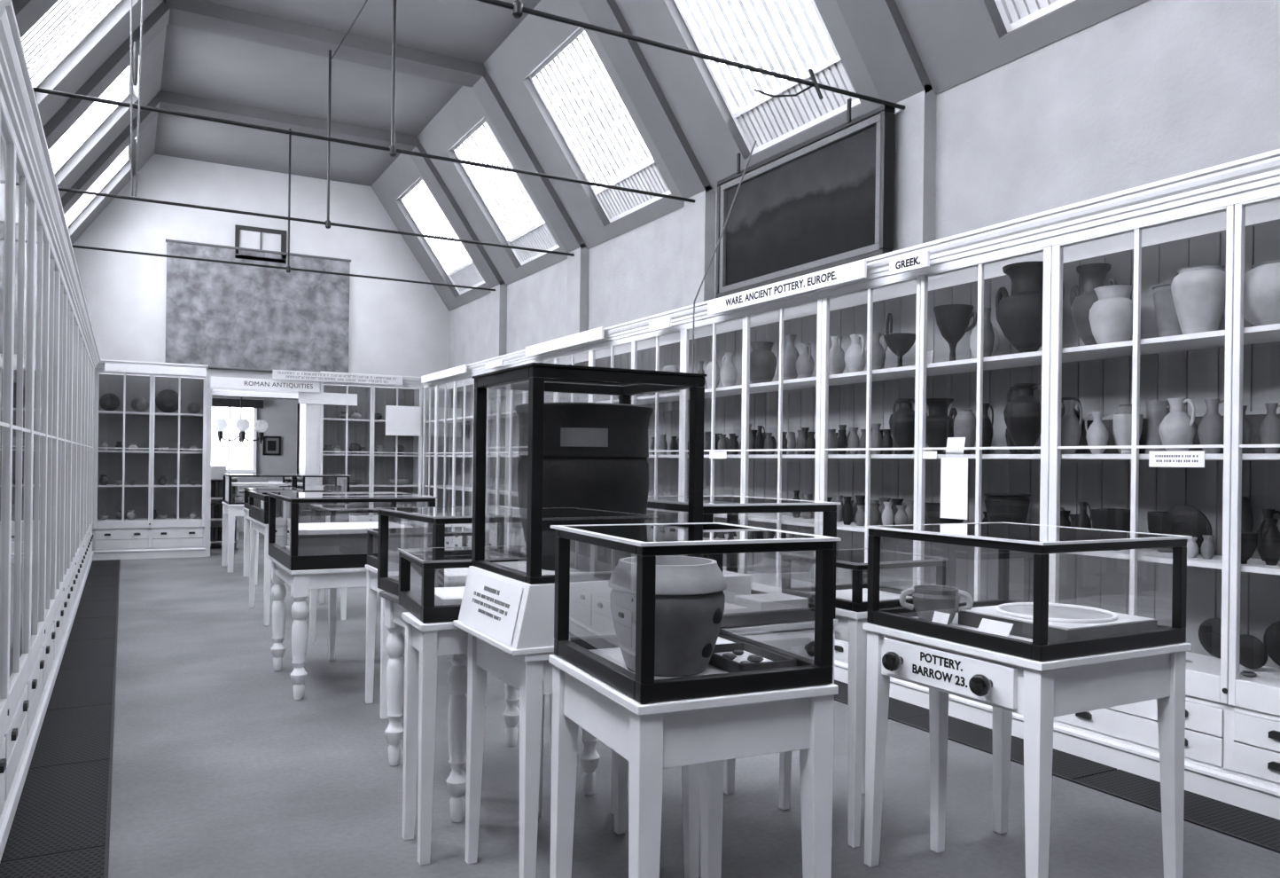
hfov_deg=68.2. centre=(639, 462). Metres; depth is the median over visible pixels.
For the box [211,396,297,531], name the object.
wall
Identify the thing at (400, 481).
bowl
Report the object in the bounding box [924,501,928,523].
jug
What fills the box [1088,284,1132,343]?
jar
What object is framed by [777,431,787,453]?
jar
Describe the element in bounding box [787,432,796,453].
jar
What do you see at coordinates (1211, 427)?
jug
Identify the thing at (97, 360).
display cabinet
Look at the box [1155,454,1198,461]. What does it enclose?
print
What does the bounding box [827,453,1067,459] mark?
shelf
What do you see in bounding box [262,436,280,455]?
framed picture
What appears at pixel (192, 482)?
bowl
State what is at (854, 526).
shelf
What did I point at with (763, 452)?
jar
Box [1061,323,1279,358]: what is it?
shelf
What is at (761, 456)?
shelf
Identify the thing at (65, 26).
window
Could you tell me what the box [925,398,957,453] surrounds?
krater
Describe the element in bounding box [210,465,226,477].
label card
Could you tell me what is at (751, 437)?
jug
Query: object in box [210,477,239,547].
bookcase
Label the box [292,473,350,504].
glass case
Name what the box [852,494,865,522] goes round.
jar
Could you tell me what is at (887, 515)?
jar
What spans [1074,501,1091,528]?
jug
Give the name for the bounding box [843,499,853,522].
jar
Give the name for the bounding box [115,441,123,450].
jar
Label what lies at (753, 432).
jar
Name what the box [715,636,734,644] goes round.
label card
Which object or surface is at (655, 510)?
shelf
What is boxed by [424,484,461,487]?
shelf
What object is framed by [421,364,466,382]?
sign
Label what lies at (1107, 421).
step
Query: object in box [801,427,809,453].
jar
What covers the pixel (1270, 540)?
jug
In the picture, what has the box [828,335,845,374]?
jug
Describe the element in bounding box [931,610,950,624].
label card
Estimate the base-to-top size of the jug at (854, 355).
0.248 m
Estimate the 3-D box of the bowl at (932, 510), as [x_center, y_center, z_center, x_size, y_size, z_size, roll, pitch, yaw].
[1.673,0.309,5.170,0.213,0.166,0.213,1,0,-9]
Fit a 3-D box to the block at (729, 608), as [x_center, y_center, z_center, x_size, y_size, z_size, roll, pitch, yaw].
[0.233,0.499,3.208,0.180,0.030,0.200,1,0,-29]
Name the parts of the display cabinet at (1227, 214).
cup handle, drawer, door, cornice, drawer, pane, cup handle, keyhole plate, door, drawer, drawer, cup handle, cup handle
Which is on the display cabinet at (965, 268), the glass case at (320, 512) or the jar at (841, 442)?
the jar at (841, 442)
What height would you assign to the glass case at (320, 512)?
0.251 m
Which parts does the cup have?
handle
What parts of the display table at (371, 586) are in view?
leg, leg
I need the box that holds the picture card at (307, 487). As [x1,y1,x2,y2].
[304,484,323,490]
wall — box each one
[72,154,449,546]
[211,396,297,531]
[446,0,1279,506]
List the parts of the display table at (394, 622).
leg, leg, leg, leg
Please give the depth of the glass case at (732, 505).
3.15 m
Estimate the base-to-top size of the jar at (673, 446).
0.153 m
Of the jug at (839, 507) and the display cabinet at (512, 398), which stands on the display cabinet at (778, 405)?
the jug at (839, 507)
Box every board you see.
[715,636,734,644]
[958,601,1157,641]
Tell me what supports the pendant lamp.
hanging from the ceiling
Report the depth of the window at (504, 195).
10.94 m
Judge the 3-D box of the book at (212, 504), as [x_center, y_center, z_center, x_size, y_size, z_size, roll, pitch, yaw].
[-6.111,0.695,13.485,0.042,0.200,0.200,1,0,-29]
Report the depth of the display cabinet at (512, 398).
11.16 m
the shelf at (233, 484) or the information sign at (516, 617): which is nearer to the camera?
the information sign at (516, 617)
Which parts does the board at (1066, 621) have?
dish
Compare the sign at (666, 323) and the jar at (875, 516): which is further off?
the sign at (666, 323)
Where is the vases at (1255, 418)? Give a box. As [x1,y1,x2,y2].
[1187,410,1279,453]
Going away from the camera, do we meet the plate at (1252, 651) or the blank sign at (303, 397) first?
the plate at (1252, 651)
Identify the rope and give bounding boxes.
[130,0,143,196]
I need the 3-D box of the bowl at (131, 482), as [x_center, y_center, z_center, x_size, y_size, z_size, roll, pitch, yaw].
[-6.440,0.258,11.981,0.095,0.055,0.096,1,0,29]
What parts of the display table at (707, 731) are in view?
leg, leg, leg, leg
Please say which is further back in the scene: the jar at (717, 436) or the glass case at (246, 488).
the glass case at (246, 488)
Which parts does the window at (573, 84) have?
glass pane, ribbed panel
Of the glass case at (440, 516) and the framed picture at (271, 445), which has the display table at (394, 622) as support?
the glass case at (440, 516)
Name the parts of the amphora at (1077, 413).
handle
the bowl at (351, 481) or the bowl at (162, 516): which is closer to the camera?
the bowl at (162, 516)
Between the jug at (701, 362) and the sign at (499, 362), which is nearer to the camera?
the jug at (701, 362)
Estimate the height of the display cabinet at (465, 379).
2.486 m
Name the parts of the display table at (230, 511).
leg, leg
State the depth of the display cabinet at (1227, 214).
4.01 m
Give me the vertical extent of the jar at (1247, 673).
0.019 m
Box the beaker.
[1147,510,1172,553]
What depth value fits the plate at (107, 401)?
11.99 m
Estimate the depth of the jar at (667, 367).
7.76 m
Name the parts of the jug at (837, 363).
handle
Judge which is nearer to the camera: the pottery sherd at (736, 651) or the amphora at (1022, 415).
the pottery sherd at (736, 651)
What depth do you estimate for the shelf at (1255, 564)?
3.95 m
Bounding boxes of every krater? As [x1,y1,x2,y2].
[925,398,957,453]
[995,260,1063,352]
[1069,263,1116,345]
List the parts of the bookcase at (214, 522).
shelf, shelf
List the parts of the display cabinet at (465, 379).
door, drawer, cornice, pane, drawer, drawer, door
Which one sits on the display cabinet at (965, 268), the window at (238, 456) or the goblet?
the goblet
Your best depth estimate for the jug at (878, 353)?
5.63 m
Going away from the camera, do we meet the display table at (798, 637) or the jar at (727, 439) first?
the display table at (798, 637)
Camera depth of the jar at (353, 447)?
13.30 m
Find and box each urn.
[515,402,653,571]
[608,555,726,676]
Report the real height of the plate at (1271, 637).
0.206 m
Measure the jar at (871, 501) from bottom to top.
0.152 m
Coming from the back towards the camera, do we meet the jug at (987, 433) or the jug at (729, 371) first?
the jug at (729, 371)
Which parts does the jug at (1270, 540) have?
handle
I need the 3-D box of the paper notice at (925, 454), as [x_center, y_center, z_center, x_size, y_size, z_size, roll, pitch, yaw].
[1.546,-0.040,5.037,0.003,0.040,0.100,1,0,-29]
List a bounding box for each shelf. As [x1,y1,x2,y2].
[97,483,202,486]
[98,410,202,416]
[98,450,202,452]
[231,482,288,502]
[322,452,418,456]
[322,483,417,486]
[323,417,385,421]
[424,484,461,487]
[425,420,458,423]
[437,415,503,421]
[437,454,496,457]
[437,486,500,491]
[486,490,518,496]
[487,410,518,417]
[487,454,520,457]
[594,391,719,405]
[647,507,678,512]
[648,454,709,458]
[686,511,855,526]
[687,453,831,458]
[688,376,866,396]
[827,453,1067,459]
[828,350,1103,382]
[836,522,870,531]
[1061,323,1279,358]
[1061,452,1279,460]
[1064,548,1279,575]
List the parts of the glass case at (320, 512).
post, glass pane, post, frame, lid pane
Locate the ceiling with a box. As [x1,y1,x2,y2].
[34,0,1147,311]
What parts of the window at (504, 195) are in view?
ribbed panel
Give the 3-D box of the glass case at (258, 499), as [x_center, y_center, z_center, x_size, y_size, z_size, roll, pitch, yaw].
[-2.865,0.363,7.896,0.652,0.226,1.032,1,0,-29]
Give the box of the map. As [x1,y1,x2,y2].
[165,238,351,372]
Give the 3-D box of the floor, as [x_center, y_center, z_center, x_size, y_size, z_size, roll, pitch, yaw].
[-2.504,1.325,8.099,5.600,0.125,20.200,1,0,-29]
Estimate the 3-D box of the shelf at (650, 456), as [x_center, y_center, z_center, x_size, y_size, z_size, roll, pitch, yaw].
[0.113,-0.052,8.123,0.355,0.022,1.650,1,0,-29]
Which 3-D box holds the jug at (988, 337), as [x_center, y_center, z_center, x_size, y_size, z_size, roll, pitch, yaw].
[1.811,-0.668,4.941,0.083,0.274,0.081,1,0,25]
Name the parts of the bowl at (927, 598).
handle, handle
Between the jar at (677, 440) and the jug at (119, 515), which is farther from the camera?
the jug at (119, 515)
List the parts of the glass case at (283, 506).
post, glass pane, post, frame, lid pane, frame, post, glass pane, post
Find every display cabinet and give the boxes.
[0,0,53,861]
[26,170,71,768]
[53,245,83,684]
[68,292,90,634]
[78,320,95,602]
[85,341,99,579]
[89,356,100,564]
[92,359,208,560]
[319,371,422,522]
[421,380,463,506]
[434,363,504,546]
[470,351,554,546]
[519,342,628,545]
[589,308,725,555]
[677,273,867,593]
[819,211,1105,738]
[1043,148,1279,819]
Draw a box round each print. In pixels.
[267,440,275,450]
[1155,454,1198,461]
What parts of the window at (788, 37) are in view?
glass pane, ribbed panel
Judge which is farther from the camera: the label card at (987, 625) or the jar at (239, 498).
the jar at (239, 498)
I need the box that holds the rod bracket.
[753,68,823,99]
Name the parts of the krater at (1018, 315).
handle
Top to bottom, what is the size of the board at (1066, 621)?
0.060 m
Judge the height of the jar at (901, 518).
0.141 m
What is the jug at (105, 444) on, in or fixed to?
on the display cabinet at (183, 536)
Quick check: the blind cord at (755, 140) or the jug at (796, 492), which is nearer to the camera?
the jug at (796, 492)
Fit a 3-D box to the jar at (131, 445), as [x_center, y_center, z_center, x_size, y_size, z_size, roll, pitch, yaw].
[-6.430,-0.192,11.983,0.104,0.085,0.105,1,0,9]
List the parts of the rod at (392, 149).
rod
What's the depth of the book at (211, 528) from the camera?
13.40 m
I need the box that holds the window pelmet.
[211,398,263,407]
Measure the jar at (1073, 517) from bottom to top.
0.142 m
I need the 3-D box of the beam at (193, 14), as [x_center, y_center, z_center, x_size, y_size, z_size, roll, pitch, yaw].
[-2.891,-3.160,8.915,5.187,1.756,0.340,1,0,-29]
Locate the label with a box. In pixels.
[1148,450,1204,467]
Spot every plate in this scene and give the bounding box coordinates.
[99,392,119,410]
[131,397,148,412]
[155,389,181,413]
[187,402,200,413]
[1162,505,1212,552]
[1198,617,1221,658]
[1239,633,1268,668]
[1263,620,1279,665]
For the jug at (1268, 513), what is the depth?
3.86 m
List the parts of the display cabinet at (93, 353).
drawer, door, drawer, door, cornice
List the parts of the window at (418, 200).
ribbed panel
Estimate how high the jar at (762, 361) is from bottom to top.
0.301 m
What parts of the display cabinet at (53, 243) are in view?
cup handle, drawer, drawer, glass pane, door, cup handle, drawer, cup handle, drawer, glass pane, door, cup handle, cornice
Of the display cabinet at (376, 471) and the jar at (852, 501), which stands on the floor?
the display cabinet at (376, 471)
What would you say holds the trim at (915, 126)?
attached to the wall at (1149, 91)
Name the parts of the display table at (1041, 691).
leg, knob, leg, drawer, knob, leg, leg, leg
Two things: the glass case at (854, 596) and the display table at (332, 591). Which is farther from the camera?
the display table at (332, 591)
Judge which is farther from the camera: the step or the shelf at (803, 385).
the shelf at (803, 385)
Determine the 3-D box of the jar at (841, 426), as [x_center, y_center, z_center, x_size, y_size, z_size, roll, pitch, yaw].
[1.322,-0.146,6.168,0.066,0.196,0.065,1,0,-5]
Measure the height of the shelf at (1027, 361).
0.022 m
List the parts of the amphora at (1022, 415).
handle, handle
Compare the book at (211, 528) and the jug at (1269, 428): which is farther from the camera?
the book at (211, 528)
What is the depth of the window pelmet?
16.27 m
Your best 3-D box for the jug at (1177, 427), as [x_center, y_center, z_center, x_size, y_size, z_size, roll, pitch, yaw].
[2.269,-0.152,3.988,0.140,0.234,0.140,1,0,29]
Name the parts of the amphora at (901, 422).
handle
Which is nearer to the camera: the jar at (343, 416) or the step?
the step
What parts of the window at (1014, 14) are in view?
ribbed panel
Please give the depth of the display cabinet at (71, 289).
6.02 m
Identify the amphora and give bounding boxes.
[889,398,914,453]
[1003,382,1041,453]
[1061,397,1083,453]
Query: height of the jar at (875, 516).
0.142 m
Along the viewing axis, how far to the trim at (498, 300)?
12.15 m
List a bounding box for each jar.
[99,474,108,484]
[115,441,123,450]
[126,509,135,519]
[128,444,137,450]
[153,509,157,518]
[157,475,167,484]
[172,478,180,484]
[189,444,197,451]
[234,494,243,502]
[322,444,334,453]
[340,411,349,418]
[348,443,360,453]
[359,446,366,453]
[374,413,382,419]
[394,444,405,454]
[650,437,655,454]
[658,434,667,454]
[662,364,678,393]
[669,436,677,454]
[676,437,679,454]
[703,431,710,454]
[703,433,708,454]
[704,360,720,388]
[709,433,718,449]
[716,433,722,442]
[717,434,726,449]
[725,437,729,454]
[727,433,736,454]
[734,435,739,454]
[749,341,776,383]
[750,429,757,454]
[757,432,765,453]
[764,432,772,453]
[771,436,776,453]
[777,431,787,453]
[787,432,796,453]
[796,429,806,453]
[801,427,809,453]
[801,493,812,518]
[806,431,815,453]
[827,429,836,453]
[835,432,838,453]
[836,429,847,453]
[837,424,847,439]
[842,496,852,524]
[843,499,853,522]
[847,427,859,453]
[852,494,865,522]
[855,505,865,525]
[858,429,866,453]
[869,499,879,524]
[869,503,881,525]
[870,423,881,453]
[878,497,890,524]
[879,429,883,453]
[881,429,892,453]
[881,501,894,524]
[891,498,903,524]
[893,439,899,453]
[894,505,908,524]
[903,499,913,524]
[953,409,975,453]
[969,323,999,358]
[981,511,988,522]
[983,492,1030,522]
[1060,510,1071,526]
[1069,514,1077,527]
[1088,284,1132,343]
[1112,404,1131,453]
[1151,281,1182,336]
[1170,265,1225,334]
[1186,537,1198,557]
[1201,534,1215,559]
[1240,496,1253,531]
[1240,669,1256,676]
[1243,259,1279,326]
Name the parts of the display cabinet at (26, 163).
drawer, drawer, cup handle, glass pane, door, cup handle, drawer, drawer, glass pane, door, cup handle, cornice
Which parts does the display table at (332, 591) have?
leg, leg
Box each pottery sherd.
[721,652,737,659]
[732,649,744,655]
[739,660,752,663]
[747,654,764,662]
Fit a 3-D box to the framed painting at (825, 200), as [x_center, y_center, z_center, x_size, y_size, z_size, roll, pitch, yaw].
[1.077,-1.804,6.620,0.105,1.055,1.870,1,0,-29]
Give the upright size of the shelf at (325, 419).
0.022 m
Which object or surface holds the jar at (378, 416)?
on the display cabinet at (376, 471)
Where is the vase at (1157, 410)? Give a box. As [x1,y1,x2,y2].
[1144,400,1170,453]
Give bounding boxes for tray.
[708,641,796,671]
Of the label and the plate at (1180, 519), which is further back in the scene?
the plate at (1180, 519)
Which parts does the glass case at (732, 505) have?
post, post, lid pane, frame, frame, post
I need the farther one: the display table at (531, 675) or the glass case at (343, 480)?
the glass case at (343, 480)
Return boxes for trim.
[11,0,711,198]
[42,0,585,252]
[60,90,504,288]
[103,559,1279,877]
[205,387,211,555]
[299,382,319,484]
[490,280,507,358]
[566,243,589,335]
[682,185,715,306]
[835,0,932,102]
[892,83,936,250]
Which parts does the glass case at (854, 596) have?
post, frame, post, frame, lid pane, post, post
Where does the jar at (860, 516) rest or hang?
on the display cabinet at (965, 268)
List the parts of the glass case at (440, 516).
post, frame, post, frame, lid pane, post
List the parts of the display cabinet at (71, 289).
drawer, drawer, glass pane, door, drawer, drawer, glass pane, door, cornice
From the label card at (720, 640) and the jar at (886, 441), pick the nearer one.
the label card at (720, 640)
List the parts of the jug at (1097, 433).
handle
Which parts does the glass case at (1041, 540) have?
post, post, frame, frame, lid pane, post, post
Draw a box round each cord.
[329,0,367,61]
[692,140,756,373]
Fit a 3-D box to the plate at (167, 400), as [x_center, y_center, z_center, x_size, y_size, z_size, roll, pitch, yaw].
[-6.158,-0.800,12.336,0.310,0.307,0.112,1,0,-29]
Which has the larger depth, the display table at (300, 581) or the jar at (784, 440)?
the jar at (784, 440)
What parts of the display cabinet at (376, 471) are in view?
door, pane, cornice, door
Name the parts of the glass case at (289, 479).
post, glass pane, post, frame, frame, lid pane, glass pane, post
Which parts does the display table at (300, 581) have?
leg, leg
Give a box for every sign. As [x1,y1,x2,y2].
[104,362,206,376]
[210,375,319,391]
[272,369,402,385]
[297,390,357,405]
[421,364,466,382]
[452,565,616,655]
[485,359,503,368]
[525,326,603,357]
[648,317,671,331]
[707,258,866,315]
[889,250,929,275]
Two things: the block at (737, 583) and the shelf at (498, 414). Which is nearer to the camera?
the block at (737, 583)
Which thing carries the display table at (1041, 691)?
on the floor
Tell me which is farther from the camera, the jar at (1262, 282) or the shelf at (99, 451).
the shelf at (99, 451)
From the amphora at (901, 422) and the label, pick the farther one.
the amphora at (901, 422)
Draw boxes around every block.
[434,585,465,605]
[444,567,468,586]
[722,569,751,603]
[723,601,747,613]
[733,592,807,611]
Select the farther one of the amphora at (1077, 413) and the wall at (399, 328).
the wall at (399, 328)
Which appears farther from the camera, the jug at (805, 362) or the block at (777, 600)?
the jug at (805, 362)
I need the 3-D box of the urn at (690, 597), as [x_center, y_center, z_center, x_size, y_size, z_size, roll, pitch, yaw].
[0.066,0.370,2.306,0.290,0.262,0.290,1,0,-29]
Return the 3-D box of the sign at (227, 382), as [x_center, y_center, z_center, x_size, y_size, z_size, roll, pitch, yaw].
[-4.967,-1.035,12.550,1.350,0.140,0.016,1,0,-29]
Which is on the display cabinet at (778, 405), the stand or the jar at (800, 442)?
the jar at (800, 442)
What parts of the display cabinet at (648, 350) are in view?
door, cornice, door, pane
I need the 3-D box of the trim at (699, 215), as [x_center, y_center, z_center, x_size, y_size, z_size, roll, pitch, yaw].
[-1.756,-0.523,6.774,5.300,3.600,0.340,1,0,-29]
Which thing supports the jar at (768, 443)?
on the display cabinet at (778, 405)
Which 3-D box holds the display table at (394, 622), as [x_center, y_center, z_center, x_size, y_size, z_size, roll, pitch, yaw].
[-0.619,0.924,3.863,0.660,0.735,0.840,1,0,-32]
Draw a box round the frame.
[234,224,286,263]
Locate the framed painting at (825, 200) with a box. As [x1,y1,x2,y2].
[715,98,895,298]
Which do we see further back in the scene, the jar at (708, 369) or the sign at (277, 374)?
the sign at (277, 374)
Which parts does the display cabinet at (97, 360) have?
door, cornice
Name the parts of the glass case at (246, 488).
glass pane, lid pane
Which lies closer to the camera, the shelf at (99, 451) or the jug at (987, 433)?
the jug at (987, 433)
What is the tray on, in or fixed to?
in the glass case at (601, 657)
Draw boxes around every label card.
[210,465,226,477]
[268,480,282,486]
[325,484,341,491]
[914,350,933,365]
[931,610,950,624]
[945,437,965,453]
[977,617,1013,636]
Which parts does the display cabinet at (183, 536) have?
drawer, drawer, door, pane, cornice, drawer, drawer, door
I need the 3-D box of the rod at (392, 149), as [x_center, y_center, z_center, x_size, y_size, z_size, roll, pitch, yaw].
[-1.719,-3.030,6.776,5.030,1.685,0.052,1,0,-29]
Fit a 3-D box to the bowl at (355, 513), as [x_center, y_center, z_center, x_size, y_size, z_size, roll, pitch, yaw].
[-4.017,0.713,13.387,0.150,0.090,0.150,1,0,-43]
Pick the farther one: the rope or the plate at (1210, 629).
the rope
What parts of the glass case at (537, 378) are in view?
post, post, frame, frame, lid pane, post, post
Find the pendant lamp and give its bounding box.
[212,397,267,444]
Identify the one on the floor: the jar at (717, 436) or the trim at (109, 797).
the trim at (109, 797)
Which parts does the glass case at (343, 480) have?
glass pane, post, frame, frame, lid pane, glass pane, post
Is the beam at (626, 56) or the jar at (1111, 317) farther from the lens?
the beam at (626, 56)
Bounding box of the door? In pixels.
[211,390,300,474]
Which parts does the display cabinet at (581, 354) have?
door, cornice, door, pane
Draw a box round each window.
[21,0,121,87]
[48,64,130,173]
[64,143,130,226]
[210,405,257,472]
[399,177,485,295]
[452,118,559,265]
[529,27,671,222]
[673,0,860,155]
[994,0,1075,32]
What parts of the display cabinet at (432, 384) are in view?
door, cornice, pane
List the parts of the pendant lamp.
globe, arm, stem, globe, arm, globe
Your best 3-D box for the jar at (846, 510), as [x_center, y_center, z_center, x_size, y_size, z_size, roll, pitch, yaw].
[1.290,0.299,5.873,0.065,0.175,0.066,1,0,-20]
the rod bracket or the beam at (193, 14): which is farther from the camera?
the beam at (193, 14)
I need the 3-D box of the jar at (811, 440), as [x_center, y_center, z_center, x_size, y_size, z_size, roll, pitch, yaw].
[1.121,-0.125,6.190,0.063,0.150,0.064,1,0,-26]
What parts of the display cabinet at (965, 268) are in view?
cup handle, drawer, door, cornice, pane, door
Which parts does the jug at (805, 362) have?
handle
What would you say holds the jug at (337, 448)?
on the display cabinet at (376, 471)
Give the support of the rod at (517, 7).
attached to the wall at (1149, 91)
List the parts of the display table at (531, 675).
leg, leg, leg, leg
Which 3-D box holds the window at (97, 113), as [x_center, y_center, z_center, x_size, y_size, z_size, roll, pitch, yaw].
[-5.294,-3.144,8.817,0.950,1.326,1.330,1,0,-29]
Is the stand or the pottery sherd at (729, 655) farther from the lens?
the stand
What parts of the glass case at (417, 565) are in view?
post, glass pane, post, frame, frame, lid pane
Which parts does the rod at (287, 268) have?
rod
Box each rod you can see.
[32,0,694,202]
[57,49,574,256]
[71,128,495,290]
[476,0,905,109]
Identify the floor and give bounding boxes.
[0,531,1279,877]
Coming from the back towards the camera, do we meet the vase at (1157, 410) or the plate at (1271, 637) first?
the vase at (1157, 410)
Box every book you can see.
[210,481,214,497]
[210,503,214,518]
[210,527,213,540]
[213,503,218,518]
[213,527,218,540]
[214,481,218,497]
[218,481,222,497]
[218,503,222,518]
[218,527,221,540]
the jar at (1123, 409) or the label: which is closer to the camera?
the label
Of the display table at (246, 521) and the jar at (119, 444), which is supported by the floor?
the display table at (246, 521)
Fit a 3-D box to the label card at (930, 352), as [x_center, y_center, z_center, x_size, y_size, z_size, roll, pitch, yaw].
[1.557,-0.572,5.176,0.014,0.074,0.120,1,0,-29]
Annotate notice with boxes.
[385,405,421,436]
[709,451,726,458]
[922,451,936,458]
[940,457,967,519]
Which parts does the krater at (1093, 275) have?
handle, handle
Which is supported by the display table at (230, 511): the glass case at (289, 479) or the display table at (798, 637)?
the glass case at (289, 479)
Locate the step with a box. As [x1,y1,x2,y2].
[1074,415,1147,453]
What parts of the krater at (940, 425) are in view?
handle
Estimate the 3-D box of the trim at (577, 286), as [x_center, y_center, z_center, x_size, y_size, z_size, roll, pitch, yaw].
[-2.926,-0.538,8.915,5.300,3.600,0.340,1,0,-29]
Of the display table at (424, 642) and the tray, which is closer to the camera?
the tray
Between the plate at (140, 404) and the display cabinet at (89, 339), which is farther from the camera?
the plate at (140, 404)
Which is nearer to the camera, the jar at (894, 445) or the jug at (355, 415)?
the jar at (894, 445)
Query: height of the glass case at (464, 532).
0.191 m
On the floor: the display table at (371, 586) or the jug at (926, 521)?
the display table at (371, 586)
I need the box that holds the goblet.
[933,304,977,360]
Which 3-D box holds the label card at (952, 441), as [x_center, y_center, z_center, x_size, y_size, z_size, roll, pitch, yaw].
[1.662,-0.088,4.975,0.016,0.089,0.120,1,0,-29]
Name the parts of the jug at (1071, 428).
handle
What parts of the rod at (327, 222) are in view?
rod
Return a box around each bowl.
[99,515,108,520]
[113,480,122,484]
[127,480,136,484]
[158,514,167,519]
[188,480,197,484]
[349,479,362,484]
[351,512,361,515]
[390,478,408,484]
[899,584,973,624]
[925,502,963,523]
[1091,507,1130,550]
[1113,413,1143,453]
[1240,530,1257,563]
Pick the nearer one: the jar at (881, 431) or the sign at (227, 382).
the jar at (881, 431)
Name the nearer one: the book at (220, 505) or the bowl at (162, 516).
the bowl at (162, 516)
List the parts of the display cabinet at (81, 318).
drawer, drawer, glass pane, door, drawer, drawer, glass pane, door, cornice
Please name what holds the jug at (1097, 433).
on the display cabinet at (1227, 214)
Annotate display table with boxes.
[221,501,244,572]
[243,507,258,584]
[249,516,346,624]
[269,555,366,699]
[309,587,336,660]
[365,563,486,718]
[379,590,600,821]
[402,611,552,865]
[464,631,700,877]
[548,654,838,877]
[610,618,837,877]
[778,607,929,847]
[862,622,1191,877]
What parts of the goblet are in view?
handle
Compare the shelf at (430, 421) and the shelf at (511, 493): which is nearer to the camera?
the shelf at (511, 493)
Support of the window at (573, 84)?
attached to the ceiling
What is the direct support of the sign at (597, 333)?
attached to the display cabinet at (581, 354)
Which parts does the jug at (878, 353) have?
handle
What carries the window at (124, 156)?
attached to the ceiling
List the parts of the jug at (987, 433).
handle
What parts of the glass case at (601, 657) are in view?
post, post, lid pane, frame, frame, post, post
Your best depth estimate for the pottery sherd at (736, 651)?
2.42 m
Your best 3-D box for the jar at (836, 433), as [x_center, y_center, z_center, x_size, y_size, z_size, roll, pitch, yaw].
[1.282,-0.122,6.240,0.065,0.148,0.066,1,0,-20]
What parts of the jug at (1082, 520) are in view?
handle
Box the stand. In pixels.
[297,521,413,554]
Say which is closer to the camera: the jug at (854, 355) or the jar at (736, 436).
the jug at (854, 355)
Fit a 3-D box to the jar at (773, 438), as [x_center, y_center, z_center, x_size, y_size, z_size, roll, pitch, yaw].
[0.954,-0.120,6.841,0.067,0.136,0.068,1,0,32]
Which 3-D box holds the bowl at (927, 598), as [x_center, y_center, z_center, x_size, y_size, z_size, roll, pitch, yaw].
[0.949,0.458,3.031,0.179,0.112,0.148,1,0,-21]
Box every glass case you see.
[222,473,294,504]
[243,486,303,508]
[248,490,349,523]
[266,491,437,569]
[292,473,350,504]
[310,503,390,522]
[366,525,490,570]
[374,505,521,595]
[397,545,526,623]
[471,362,707,584]
[550,522,841,702]
[647,495,840,628]
[779,547,949,611]
[864,522,1192,661]
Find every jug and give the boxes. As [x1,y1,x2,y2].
[101,441,108,450]
[115,509,122,519]
[189,511,195,518]
[334,445,341,453]
[351,410,361,419]
[375,444,384,453]
[697,360,705,384]
[719,351,737,386]
[749,423,753,454]
[755,425,764,454]
[783,334,799,380]
[791,490,800,517]
[795,343,814,378]
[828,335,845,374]
[835,495,843,521]
[844,334,866,372]
[865,332,887,369]
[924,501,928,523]
[975,403,993,453]
[983,307,994,357]
[1005,428,1017,453]
[1061,399,1082,453]
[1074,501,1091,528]
[1084,411,1108,453]
[1158,398,1196,451]
[1197,398,1224,453]
[1241,405,1251,452]
[1256,508,1279,561]
[1258,402,1279,452]
[1259,518,1279,565]
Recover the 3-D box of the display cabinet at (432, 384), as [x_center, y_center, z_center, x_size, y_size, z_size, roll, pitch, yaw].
[-2.832,0.020,13.448,0.478,2.486,0.620,1,0,-29]
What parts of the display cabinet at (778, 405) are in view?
door, cornice, pane, door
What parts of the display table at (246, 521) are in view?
leg, leg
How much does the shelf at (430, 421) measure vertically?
0.022 m
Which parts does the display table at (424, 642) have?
leg, leg, leg, leg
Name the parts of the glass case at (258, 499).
post, glass pane, frame, post, lid pane, frame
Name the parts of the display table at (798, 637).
leg, leg, leg, drawer, knob, leg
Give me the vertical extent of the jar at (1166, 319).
0.258 m
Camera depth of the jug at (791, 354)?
6.35 m
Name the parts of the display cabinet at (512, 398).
door, drawer, cornice, door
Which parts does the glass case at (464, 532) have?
post, glass pane, frame, frame, lid pane, post, post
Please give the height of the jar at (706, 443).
0.165 m
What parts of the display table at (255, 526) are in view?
leg, leg, leg, leg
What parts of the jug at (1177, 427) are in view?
handle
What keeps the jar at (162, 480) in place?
on the display cabinet at (183, 536)
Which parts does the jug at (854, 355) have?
handle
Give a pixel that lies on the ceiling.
(956, 42)
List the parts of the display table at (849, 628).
leg, leg, leg, leg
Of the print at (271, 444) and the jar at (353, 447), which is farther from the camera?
the print at (271, 444)
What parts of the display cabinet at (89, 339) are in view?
drawer, drawer, glass pane, door, drawer, drawer, glass pane, door, cornice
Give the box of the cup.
[883,312,915,366]
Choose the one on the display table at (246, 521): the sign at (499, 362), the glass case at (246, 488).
the glass case at (246, 488)
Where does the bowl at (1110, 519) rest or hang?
on the display cabinet at (1227, 214)
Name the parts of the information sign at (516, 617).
moulding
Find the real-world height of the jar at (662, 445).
0.171 m
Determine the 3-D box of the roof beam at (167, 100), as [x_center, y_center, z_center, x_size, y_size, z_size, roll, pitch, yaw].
[-4.061,-3.175,11.057,5.187,1.756,0.340,1,0,-29]
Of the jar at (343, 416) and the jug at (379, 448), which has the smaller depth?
the jar at (343, 416)

